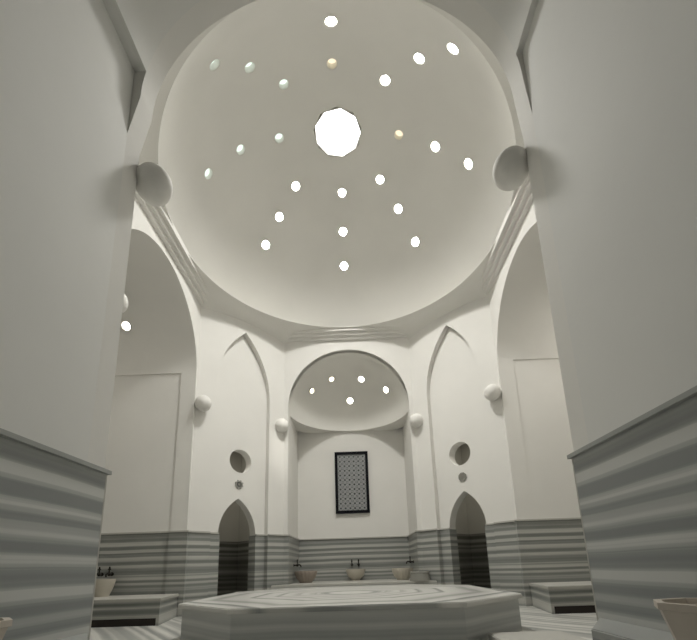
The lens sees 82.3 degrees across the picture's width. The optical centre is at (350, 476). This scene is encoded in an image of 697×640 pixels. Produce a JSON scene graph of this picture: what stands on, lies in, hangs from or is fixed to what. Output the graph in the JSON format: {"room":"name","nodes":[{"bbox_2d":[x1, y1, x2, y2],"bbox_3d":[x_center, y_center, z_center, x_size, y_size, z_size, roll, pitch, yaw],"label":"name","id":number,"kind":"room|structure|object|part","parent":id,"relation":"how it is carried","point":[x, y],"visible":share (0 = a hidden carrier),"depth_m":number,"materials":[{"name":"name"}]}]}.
{"room":"spa","nodes":[
{"label":"spa","id":0,"kind":"room"},
{"bbox_2d":[0,0,134,639],"bbox_3d":[-2.245,-1.894,0.902,0.336,5.950,5.520,-2,-13,1],"label":"wall","id":1,"kind":"structure","parent":0,"point":[67,73],"depth_m":2.78,"materials":[{"name":"paint"}]},
{"bbox_2d":[96,373,180,595],"bbox_3d":[-5.415,0.278,8.864,3.080,5.460,0.350,-2,-13,1],"label":"wall","id":2,"kind":"structure","parent":0,"point":[142,437],"depth_m":8.77,"materials":[{"name":"white paint"}]},
{"bbox_2d":[96,567,103,577],"bbox_3d":[-5.164,1.963,8.163,0.077,0.216,0.220,-2,-13,1],"label":"tap","id":3,"kind":"object","parent":2,"relation":"attached to","point":[99,569],"visible":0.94,"depth_m":8.17,"materials":[{"name":"brown metal"}]},
{"bbox_2d":[105,566,113,576],"bbox_3d":[-4.954,1.956,8.161,0.077,0.216,0.220,-2,-13,1],"label":"tap","id":4,"kind":"object","parent":2,"relation":"attached to","point":[109,569],"visible":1,"depth_m":8.17,"materials":[{"name":"brown metal"}]},
{"bbox_2d":[115,237,181,375],"bbox_3d":[-5.687,-3.712,7.910,3.325,2.013,4.340,-2,-13,1],"label":"ceiling","id":5,"kind":"structure","parent":0,"point":[152,346],"depth_m":9.20,"materials":[{"name":"white paint"}]},
{"bbox_2d":[121,321,131,330],"bbox_3d":[-5.157,-3.455,9.168,0.217,0.218,0.200,-2,-13,1],"label":"recessed light","id":6,"kind":"object","parent":5,"relation":"in","point":[125,325],"visible":1,"depth_m":9.15,"materials":[{"name":"white"}]},
{"bbox_3d":[-5.157,-3.457,9.173,0.202,0.202,0.084,-2,27,1],"label":"glass","id":7,"kind":"part","parent":6,"relation":"part of","materials":[{"name":"white glass"}]},
{"bbox_2d":[131,190,208,616],"bbox_3d":[-3.644,-1.179,7.288,0.602,7.490,3.850,-2,-13,1],"label":"wall","id":8,"kind":"structure","parent":0,"point":[152,229],"depth_m":8.60,"materials":[{"name":"white paint"}]},
{"bbox_2d":[122,294,127,312],"bbox_3d":[-3.535,-2.629,5.990,0.336,0.358,0.336,4,-14,-24],"label":"wall lamp","id":9,"kind":"object","parent":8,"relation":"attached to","point":[125,301],"visible":0.17,"depth_m":5.98,"materials":[{"name":"white glass"}]},
{"bbox_3d":[-3.582,-4.698,8.090,0.259,0.280,3.469,-2,-13,1],"label":"cornice","id":10,"kind":"part","parent":8,"relation":"part of","materials":[{"name":"white paint"}]},
{"bbox_2d":[217,452,249,595],"bbox_3d":[-3.629,1.012,10.507,2.730,4.655,2.030,11,-18,-43],"label":"wall","id":11,"kind":"structure","parent":0,"point":[233,529],"depth_m":11.57,"materials":[{"name":"paint"}]},
{"bbox_2d":[185,308,284,601],"bbox_3d":[-2.795,-0.596,9.950,2.458,7.490,0.486,11,-18,-43],"label":"wall","id":12,"kind":"structure","parent":0,"point":[241,366],"depth_m":9.90,"materials":[{"name":"white paint"}]},
{"bbox_2d":[195,395,211,411],"bbox_3d":[-3.401,-1.678,9.174,0.361,0.385,0.361,-9,-15,28],"label":"wall lamp","id":13,"kind":"object","parent":12,"relation":"attached to","point":[203,403],"visible":1,"depth_m":9.05,"materials":[{"name":"white glass"}]},
{"bbox_2d":[235,480,242,488],"bbox_3d":[-2.737,0.201,9.753,0.220,0.220,0.023,11,-18,-43],"label":"air vent","id":14,"kind":"object","parent":12,"relation":"in","point":[238,484],"visible":1,"depth_m":9.74,"materials":[{"name":"silver metal"}]},
{"bbox_2d":[275,418,288,432],"bbox_3d":[-1.862,-1.366,10.747,0.361,0.385,0.361,5,-14,-27],"label":"wall lamp","id":15,"kind":"object","parent":12,"relation":"attached to","point":[281,425],"visible":1,"depth_m":10.62,"materials":[{"name":"white glass"}]},
{"bbox_2d":[288,418,299,583],"bbox_3d":[-1.758,0.507,11.459,0.350,5.950,2.030,-2,-13,1],"label":"wall","id":16,"kind":"structure","parent":0,"point":[293,541],"depth_m":11.37,"materials":[{"name":"white paint"}]},
{"bbox_2d":[102,0,538,71],"bbox_3d":[-0.324,-5.661,1.536,4.620,1.942,5.425,-2,-13,1],"label":"ceiling","id":17,"kind":"structure","parent":0,"point":[141,26],"depth_m":3.87,"materials":[{"name":"paint"}]},
{"bbox_2d":[138,0,524,343],"bbox_3d":[-0.246,-6.058,8.329,7.868,3.289,7.868,0,-13,-8],"label":"ceiling","id":18,"kind":"structure","parent":0,"point":[463,103],"depth_m":8.61,"materials":[{"name":"paint"}]},
{"bbox_2d":[204,168,212,179],"bbox_3d":[-3.047,-6.416,8.417,0.264,0.265,0.231,-2,-13,0],"label":"skylight","id":19,"kind":"object","parent":18,"relation":"attached to","point":[208,174],"visible":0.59,"depth_m":8.47,"materials":[{"name":"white glass"}]},
{"bbox_2d":[209,59,220,71],"bbox_3d":[-2.299,-6.880,6.603,0.264,0.266,0.231,10,-17,-42],"label":"skylight","id":20,"kind":"object","parent":18,"relation":"attached to","point":[215,64],"visible":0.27,"depth_m":6.69,"materials":[{"name":"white glass"}]},
{"bbox_2d":[236,144,245,155],"bbox_3d":[-2.379,-7.000,8.498,0.266,0.238,0.224,-1,-13,-2],"label":"skylight","id":21,"kind":"object","parent":18,"relation":"attached to","point":[241,148],"visible":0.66,"depth_m":8.54,"materials":[{"name":"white glass"}]},
{"bbox_3d":[-2.398,-7.030,8.504,0.208,0.084,0.208,-32,-10,-8],"label":"glass","id":22,"kind":"part","parent":21,"relation":"part of","materials":[{"name":"white glass"}]},
{"bbox_2d":[244,62,255,73],"bbox_3d":[-1.820,-7.308,7.066,0.266,0.241,0.224,11,-18,-43],"label":"skylight","id":23,"kind":"object","parent":18,"relation":"attached to","point":[250,67],"visible":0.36,"depth_m":7.14,"materials":[{"name":"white glass"}]},
{"bbox_2d":[262,240,269,249],"bbox_3d":[-2.231,-6.006,10.336,0.264,0.265,0.231,-14,-18,43],"label":"skylight","id":24,"kind":"object","parent":18,"relation":"attached to","point":[265,244],"visible":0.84,"depth_m":10.34,"materials":[{"name":"white glass"}]},
{"bbox_3d":[-2.250,-6.027,10.359,0.215,0.215,0.084,11,26,-44],"label":"glass","id":25,"kind":"part","parent":24,"relation":"part of","materials":[{"name":"white glass"}]},
{"bbox_2d":[274,133,283,143],"bbox_3d":[-1.567,-7.361,8.625,0.246,0.193,0.217,-2,-13,0],"label":"skylight","id":26,"kind":"object","parent":18,"relation":"attached to","point":[279,137],"visible":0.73,"depth_m":8.67,"materials":[{"name":"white glass"}]},
{"bbox_3d":[-1.577,-7.395,8.633,0.202,0.084,0.202,-16,-12,-4],"label":"glass","id":27,"kind":"part","parent":26,"relation":"part of","materials":[{"name":"white glass"}]},
{"bbox_2d":[275,212,283,221],"bbox_3d":[-1.829,-6.575,10.079,0.224,0.243,0.266,11,-18,-43],"label":"skylight","id":28,"kind":"object","parent":18,"relation":"attached to","point":[279,216],"visible":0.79,"depth_m":10.09,"materials":[{"name":"white glass"}]},
{"bbox_3d":[-1.845,-6.601,10.100,0.208,0.084,0.208,11,-51,-43],"label":"glass","id":29,"kind":"part","parent":28,"relation":"part of","materials":[{"name":"white glass"}]},
{"bbox_2d":[278,79,289,89],"bbox_3d":[-1.299,-7.552,7.622,0.217,0.205,0.251,-14,-18,43],"label":"skylight","id":30,"kind":"object","parent":18,"relation":"attached to","point":[284,84],"visible":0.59,"depth_m":7.68,"materials":[{"name":"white glass"}]},
{"bbox_2d":[291,182,299,191],"bbox_3d":[-1.350,-7.057,9.662,0.217,0.210,0.253,11,-18,-44],"label":"skylight","id":31,"kind":"object","parent":18,"relation":"attached to","point":[295,186],"visible":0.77,"depth_m":9.69,"materials":[{"name":"white glass"}]},
{"bbox_3d":[-1.360,-7.088,9.678,0.202,0.084,0.202,11,-38,-44],"label":"glass","id":32,"kind":"part","parent":31,"relation":"part of","materials":[{"name":"white glass"}]},
{"bbox_2d":[324,17,337,26],"bbox_3d":[-0.333,-7.527,6.530,0.224,0.238,0.266,-2,-13,1],"label":"skylight","id":33,"kind":"object","parent":18,"relation":"attached to","point":[330,21],"visible":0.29,"depth_m":6.61,"materials":[{"name":"white glass"}]},
{"bbox_2d":[326,58,337,69],"bbox_3d":[-0.355,-7.681,7.364,0.217,0.193,0.246,-2,-13,3],"label":"skylight","id":34,"kind":"object","parent":18,"relation":"attached to","point":[331,63],"visible":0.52,"depth_m":7.43,"materials":[{"name":"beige glass"}]},
{"bbox_2d":[314,107,361,157],"bbox_3d":[-0.275,-7.499,8.659,1.012,0.172,1.027,-2,-13,1],"label":"skylight","id":35,"kind":"object","parent":18,"relation":"attached to","point":[338,132],"visible":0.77,"depth_m":8.71,"materials":[{"name":"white glass"}]},
{"bbox_2d":[338,188,345,197],"bbox_3d":[-0.225,-7.090,9.931,0.217,0.193,0.246,-2,-13,2],"label":"skylight","id":36,"kind":"object","parent":18,"relation":"attached to","point":[341,192],"visible":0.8,"depth_m":9.95,"materials":[{"name":"white glass"}]},
{"bbox_3d":[-0.226,-7.122,9.948,0.202,0.084,0.202,-2,-27,2],"label":"glass","id":37,"kind":"part","parent":36,"relation":"part of","materials":[{"name":"white glass"}]},
{"bbox_2d":[339,227,346,236],"bbox_3d":[-0.214,-6.543,10.649,0.224,0.241,0.266,-2,-13,1],"label":"skylight","id":38,"kind":"object","parent":18,"relation":"attached to","point":[342,231],"visible":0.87,"depth_m":10.65,"materials":[{"name":"white glass"}]},
{"bbox_2d":[340,261,347,270],"bbox_3d":[-0.197,-5.880,11.149,0.231,0.265,0.264,-2,-13,1],"label":"skylight","id":39,"kind":"object","parent":18,"relation":"attached to","point":[343,266],"visible":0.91,"depth_m":11.15,"materials":[{"name":"white glass"}]},
{"bbox_3d":[-0.197,-5.899,11.180,0.215,0.215,0.084,-2,32,1],"label":"glass","id":40,"kind":"part","parent":39,"relation":"part of","materials":[{"name":"white glass"}]},
{"bbox_2d":[375,175,383,184],"bbox_3d":[0.706,-7.174,9.600,0.249,0.199,0.217,11,-18,-44],"label":"skylight","id":41,"kind":"object","parent":18,"relation":"attached to","point":[379,179],"visible":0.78,"depth_m":9.63,"materials":[{"name":"white glass"}]},
{"bbox_3d":[0.712,-7.207,9.615,0.202,0.084,0.202,-14,-34,43],"label":"glass","id":42,"kind":"part","parent":41,"relation":"part of","materials":[{"name":"white glass"}]},
{"bbox_2d":[379,75,390,86],"bbox_3d":[0.661,-7.624,7.623,0.217,0.199,0.249,10,-17,-41],"label":"skylight","id":43,"kind":"object","parent":18,"relation":"attached to","point":[384,80],"visible":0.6,"depth_m":7.68,"materials":[{"name":"white glass"}]},
{"bbox_2d":[394,204,401,213],"bbox_3d":[1.202,-6.751,10.039,0.224,0.241,0.266,-14,-18,43],"label":"skylight","id":44,"kind":"object","parent":18,"relation":"attached to","point":[397,208],"visible":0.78,"depth_m":10.06,"materials":[{"name":"white glass"}]},
{"bbox_3d":[1.215,-6.779,10.059,0.208,0.084,0.208,-14,-50,43],"label":"glass","id":45,"kind":"part","parent":44,"relation":"part of","materials":[{"name":"white glass"}]},
{"bbox_2d":[394,130,402,140],"bbox_3d":[1.042,-7.429,8.624,0.246,0.193,0.217,-2,-13,0],"label":"skylight","id":46,"kind":"object","parent":18,"relation":"attached to","point":[398,134],"visible":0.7,"depth_m":8.67,"materials":[{"name":"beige glass"}]},
{"bbox_3d":[1.050,-7.464,8.632,0.202,0.084,0.202,12,-12,4],"label":"glass","id":47,"kind":"part","parent":46,"relation":"part of","materials":[{"name":"glass"}]},
{"bbox_2d":[411,237,418,246],"bbox_3d":[1.692,-6.113,10.385,0.231,0.265,0.264,-14,-18,43],"label":"skylight","id":48,"kind":"object","parent":18,"relation":"attached to","point":[414,241],"visible":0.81,"depth_m":10.39,"materials":[{"name":"white glass"}]},
{"bbox_3d":[1.710,-6.135,10.409,0.215,0.215,0.084,-14,27,43],"label":"glass","id":49,"kind":"part","parent":48,"relation":"part of","materials":[{"name":"white glass"}]},
{"bbox_2d":[413,53,424,64],"bbox_3d":[1.220,-7.401,7.000,0.224,0.243,0.266,10,-18,-42],"label":"skylight","id":50,"kind":"object","parent":18,"relation":"attached to","point":[418,58],"visible":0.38,"depth_m":7.08,"materials":[{"name":"white glass"}]},
{"bbox_2d":[430,141,439,152],"bbox_3d":[1.833,-7.113,8.558,0.266,0.238,0.224,-2,-13,0],"label":"skylight","id":51,"kind":"object","parent":18,"relation":"attached to","point":[434,146],"visible":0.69,"depth_m":8.60,"materials":[{"name":"white glass"}]},
{"bbox_3d":[1.851,-7.144,8.565,0.208,0.084,0.208,28,-11,7],"label":"glass","id":52,"kind":"part","parent":51,"relation":"part of","materials":[{"name":"white glass"}]},
{"bbox_2d":[446,43,458,55],"bbox_3d":[1.679,-6.988,6.450,0.231,0.265,0.264,10,-18,-43],"label":"skylight","id":53,"kind":"object","parent":18,"relation":"attached to","point":[451,48],"visible":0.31,"depth_m":6.54,"materials":[{"name":"white glass"}]},
{"bbox_2d":[464,158,472,169],"bbox_3d":[2.510,-6.612,8.397,0.264,0.265,0.231,-2,-13,1],"label":"skylight","id":54,"kind":"object","parent":18,"relation":"attached to","point":[468,164],"visible":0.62,"depth_m":8.46,"materials":[{"name":"white glass"}]},
{"bbox_2d":[87,0,588,467],"bbox_3d":[-0.175,-2.127,3.620,4.228,7.490,0.217,-2,-13,1],"label":"wall","id":55,"kind":"structure","parent":0,"point":[147,84],"depth_m":3.78,"materials":[{"name":"white paint"}]},
{"bbox_2d":[90,606,596,639],"bbox_3d":[-0.007,2.161,5.191,14.700,0.175,16.450,-2,-13,1],"label":"floor","id":56,"kind":"structure","parent":0,"point":[533,618],"depth_m":5.91,"materials":[{"name":"stone"}]},
{"bbox_2d":[58,633,87,639],"bbox_3d":[-1.853,0.780,0.303,0.336,0.448,5.390,-2,-13,1],"label":"bench","id":57,"kind":"object","parent":56,"relation":"on","point":[83,636],"visible":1,"depth_m":2.73,"materials":[{"name":"grey stone"}]},
{"bbox_2d":[0,617,12,639],"bbox_3d":[-1.867,0.794,1.845,0.427,0.214,0.427,-2,-13,1],"label":"basin","id":58,"kind":"object","parent":57,"relation":"on","point":[5,622],"visible":1,"depth_m":1.92,"materials":[{"name":"beige stone"}]},
{"bbox_2d":[91,594,178,627],"bbox_3d":[-5.007,2.518,7.466,3.528,0.448,1.334,-2,-13,1],"label":"bench","id":59,"kind":"object","parent":56,"relation":"on","point":[149,609],"visible":0.53,"depth_m":6.83,"materials":[{"name":"grey stone"}]},
{"bbox_2d":[94,579,115,596],"bbox_3d":[-4.941,2.220,7.922,0.448,0.332,0.448,-2,-13,1],"label":"basin","id":60,"kind":"object","parent":59,"relation":"on","point":[103,588],"visible":0.77,"depth_m":7.79,"materials":[{"name":"beige stone"}]},
{"bbox_2d":[178,584,522,639],"bbox_3d":[0.009,2.123,6.457,4.529,0.462,4.529,-2,-13,1],"label":"platform","id":61,"kind":"object","parent":56,"relation":"on","point":[408,611],"visible":1,"depth_m":4.35,"materials":[{"name":"white stone"}]},
{"bbox_2d":[271,578,436,588],"bbox_3d":[0.096,3.043,10.563,3.990,0.497,2.118,-2,-13,1],"label":"bench","id":62,"kind":"object","parent":56,"relation":"on","point":[375,581],"visible":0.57,"depth_m":9.59,"materials":[{"name":"grey stone"}]},
{"bbox_2d":[294,571,316,582],"bbox_3d":[-1.216,2.708,10.730,0.623,0.308,0.615,-2,-13,1],"label":"basin","id":63,"kind":"object","parent":62,"relation":"on","point":[301,576],"visible":0.99,"depth_m":10.52,"materials":[{"name":"beige stone"}]},
{"bbox_2d":[346,569,364,580],"bbox_3d":[0.134,2.815,11.395,0.560,0.315,0.560,-2,-13,1],"label":"basin","id":64,"kind":"object","parent":62,"relation":"on","point":[354,574],"visible":0.97,"depth_m":11.21,"materials":[{"name":"beige stone"}]},
{"bbox_2d":[392,568,412,579],"bbox_3d":[1.387,2.627,10.729,0.579,0.308,0.572,-2,-13,1],"label":"basin","id":65,"kind":"object","parent":62,"relation":"on","point":[399,573],"visible":0.96,"depth_m":10.53,"materials":[{"name":"beige stone"}]},
{"bbox_2d":[410,571,429,580],"bbox_3d":[1.682,2.437,9.743,0.504,0.220,0.504,-2,-13,1],"label":"tub","id":66,"kind":"object","parent":62,"relation":"on","point":[415,575],"visible":1,"depth_m":9.55,"materials":[{"name":"grey stone"}]},
{"bbox_2d":[488,631,586,639],"bbox_3d":[1.904,1.681,3.968,0.875,0.098,1.050,-2,-13,1],"label":"marble step","id":67,"kind":"structure","parent":56,"relation":"on","point":[533,635],"depth_m":4.21,"materials":[{"name":"grey stone"}]},
{"bbox_2d":[529,581,595,613],"bbox_3d":[5.092,2.172,7.330,3.476,0.448,1.334,-2,-13,1],"label":"bench","id":68,"kind":"object","parent":56,"relation":"on","point":[576,596],"visible":0.49,"depth_m":6.74,"materials":[{"name":"grey stone"}]},
{"bbox_2d":[591,618,673,639],"bbox_3d":[1.609,0.662,0.257,0.336,0.448,5.390,-2,-13,1],"label":"bench","id":69,"kind":"object","parent":56,"relation":"on","point":[604,629],"visible":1,"depth_m":2.33,"materials":[{"name":"grey stone"}]},
{"bbox_2d":[653,598,696,639],"bbox_3d":[1.630,0.666,1.763,0.427,0.214,0.427,1,-13,-13],"label":"basin","id":70,"kind":"object","parent":69,"relation":"on","point":[679,614],"visible":1,"depth_m":1.75,"materials":[{"name":"beige stone"}]},
{"bbox_2d":[289,352,408,432],"bbox_3d":[-0.075,-2.649,12.354,4.459,2.233,2.230,-2,-13,1],"label":"ceiling","id":71,"kind":"structure","parent":0,"point":[326,410],"depth_m":12.19,"materials":[{"name":"paint"}]},
{"bbox_2d":[347,397,352,403],"bbox_3d":[-0.030,-2.386,12.613,0.217,0.229,0.176,-2,-13,2],"label":"recessed light","id":72,"kind":"object","parent":71,"relation":"in","point":[349,400],"visible":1,"depth_m":12.59,"materials":[{"name":"white glass"}]},
{"bbox_2d":[358,376,364,382],"bbox_3d":[0.320,-2.987,12.238,0.217,0.200,0.218,-8,-14,24],"label":"recessed light","id":73,"kind":"object","parent":71,"relation":"in","point":[361,379],"visible":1,"depth_m":12.21,"materials":[{"name":"white glass"}]},
{"bbox_2d":[383,386,388,393],"bbox_3d":[1.067,-2.605,12.005,0.180,0.228,0.217,7,-16,-33],"label":"recessed light","id":74,"kind":"object","parent":71,"relation":"in","point":[385,389],"visible":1,"depth_m":11.98,"materials":[{"name":"white glass"}]},
{"bbox_2d":[283,326,423,584],"bbox_3d":[-0.024,-0.511,10.700,3.899,7.490,0.602,-2,-13,1],"label":"wall","id":75,"kind":"structure","parent":0,"point":[389,345],"depth_m":11.27,"materials":[{"name":"white paint"}]},
{"bbox_3d":[-0.137,-4.062,11.336,3.518,0.280,0.259,-2,-13,1],"label":"cornice","id":76,"kind":"part","parent":75,"relation":"part of","materials":[{"name":"white paint"}]},
{"bbox_2d":[298,428,409,580],"bbox_3d":[0.038,0.657,12.356,3.850,5.950,0.350,-2,-13,1],"label":"wall","id":77,"kind":"structure","parent":0,"point":[329,540],"depth_m":12.14,"materials":[{"name":"white paint"}]},
{"bbox_2d":[334,451,369,513],"bbox_3d":[0.028,0.183,12.309,1.032,1.932,0.089,-2,-13,1],"label":"lattice panel","id":78,"kind":"object","parent":77,"relation":"attached to","point":[351,468],"visible":1,"depth_m":12.29,"materials":[{"name":"black paint"}]},
{"bbox_2d":[402,414,419,570],"bbox_3d":[1.795,0.386,11.411,0.350,5.950,2.030,-2,-13,1],"label":"wall","id":79,"kind":"structure","parent":0,"point":[412,537],"depth_m":11.38,"materials":[{"name":"white paint"}]},
{"bbox_2d":[409,296,524,605],"bbox_3d":[2.713,-0.785,9.876,0.486,7.490,2.458,10,-18,-42],"label":"wall","id":80,"kind":"structure","parent":0,"point":[453,361],"depth_m":9.84,"materials":[{"name":"white paint"}]},
{"bbox_2d":[410,413,422,427],"bbox_3d":[1.752,-1.490,10.699,0.361,0.385,0.361,-9,-15,28],"label":"wall lamp","id":81,"kind":"object","parent":80,"relation":"attached to","point":[416,420],"visible":1,"depth_m":10.57,"materials":[{"name":"white glass"}]},
{"bbox_2d":[458,472,466,480],"bbox_3d":[2.705,0.015,9.680,0.023,0.207,0.207,10,-18,-42],"label":"air vent","id":82,"kind":"object","parent":80,"relation":"in","point":[462,476],"visible":1,"depth_m":9.67,"materials":[{"name":"grey stone"}]},
{"bbox_2d":[484,384,500,400],"bbox_3d":[3.223,-1.905,9.085,0.361,0.385,0.361,5,-14,-26],"label":"wall lamp","id":83,"kind":"object","parent":80,"relation":"attached to","point":[492,392],"visible":1,"depth_m":8.96,"materials":[{"name":"white glass"}]},
{"bbox_2d":[455,444,490,587],"bbox_3d":[3.670,0.762,10.408,2.030,4.655,2.730,10,-18,-42],"label":"wall","id":84,"kind":"structure","parent":0,"point":[470,518],"depth_m":11.48,"materials":[{"name":"paint"}]},
{"bbox_2d":[480,175,542,605],"bbox_3d":[3.449,-1.422,7.192,0.602,7.490,3.850,-2,-13,1],"label":"wall","id":85,"kind":"structure","parent":0,"point":[517,238],"depth_m":8.53,"materials":[{"name":"white paint"}]},
{"bbox_3d":[3.168,-4.928,7.999,0.259,0.280,3.469,-2,-13,1],"label":"cornice","id":86,"kind":"part","parent":85,"relation":"part of","materials":[{"name":"white paint"}]},
{"bbox_2d":[512,240,558,359],"bbox_3d":[5.330,-4.089,7.761,3.325,2.013,4.340,-2,-13,1],"label":"ceiling","id":87,"kind":"structure","parent":0,"point":[533,328],"depth_m":9.06,"materials":[{"name":"white paint"}]},
{"bbox_2d":[513,358,590,581],"bbox_3d":[5.357,-0.098,8.685,3.080,5.460,0.350,-2,-13,1],"label":"wall","id":88,"kind":"structure","parent":0,"point":[547,438],"depth_m":8.61,"materials":[{"name":"white paint"}]},
{"bbox_2d":[522,0,696,631],"bbox_3d":[1.833,-2.034,0.847,0.336,5.950,5.520,-2,-13,1],"label":"wall","id":89,"kind":"structure","parent":0,"point":[612,84],"depth_m":2.55,"materials":[{"name":"paint"}]},
{"bbox_3d":[-2.966,-1.819,4.587,1.801,7.490,2.050,-2,-13,1],"label":"wall","id":90,"kind":"structure","parent":0,"visible":0},
{"bbox_2d":[136,162,172,206],"bbox_3d":[-2.033,-3.002,4.108,0.361,0.385,0.361,-9,-15,28],"label":"wall lamp","id":91,"kind":"object","parent":90,"relation":"attached to","point":[154,186],"visible":0.98,"depth_m":4.00,"materials":[{"name":"white glass"}]},
{"bbox_3d":[2.656,-2.011,4.511,1.801,7.490,2.050,-2,-13,1],"label":"wall","id":92,"kind":"structure","parent":0,"visible":0},
{"bbox_2d":[493,145,528,190],"bbox_3d":[1.632,-3.128,4.059,0.361,0.385,0.361,5,-14,-26],"label":"wall lamp","id":93,"kind":"object","parent":92,"relation":"attached to","point":[510,168],"visible":0.98,"depth_m":3.95,"materials":[{"name":"white glass"}]}
]}

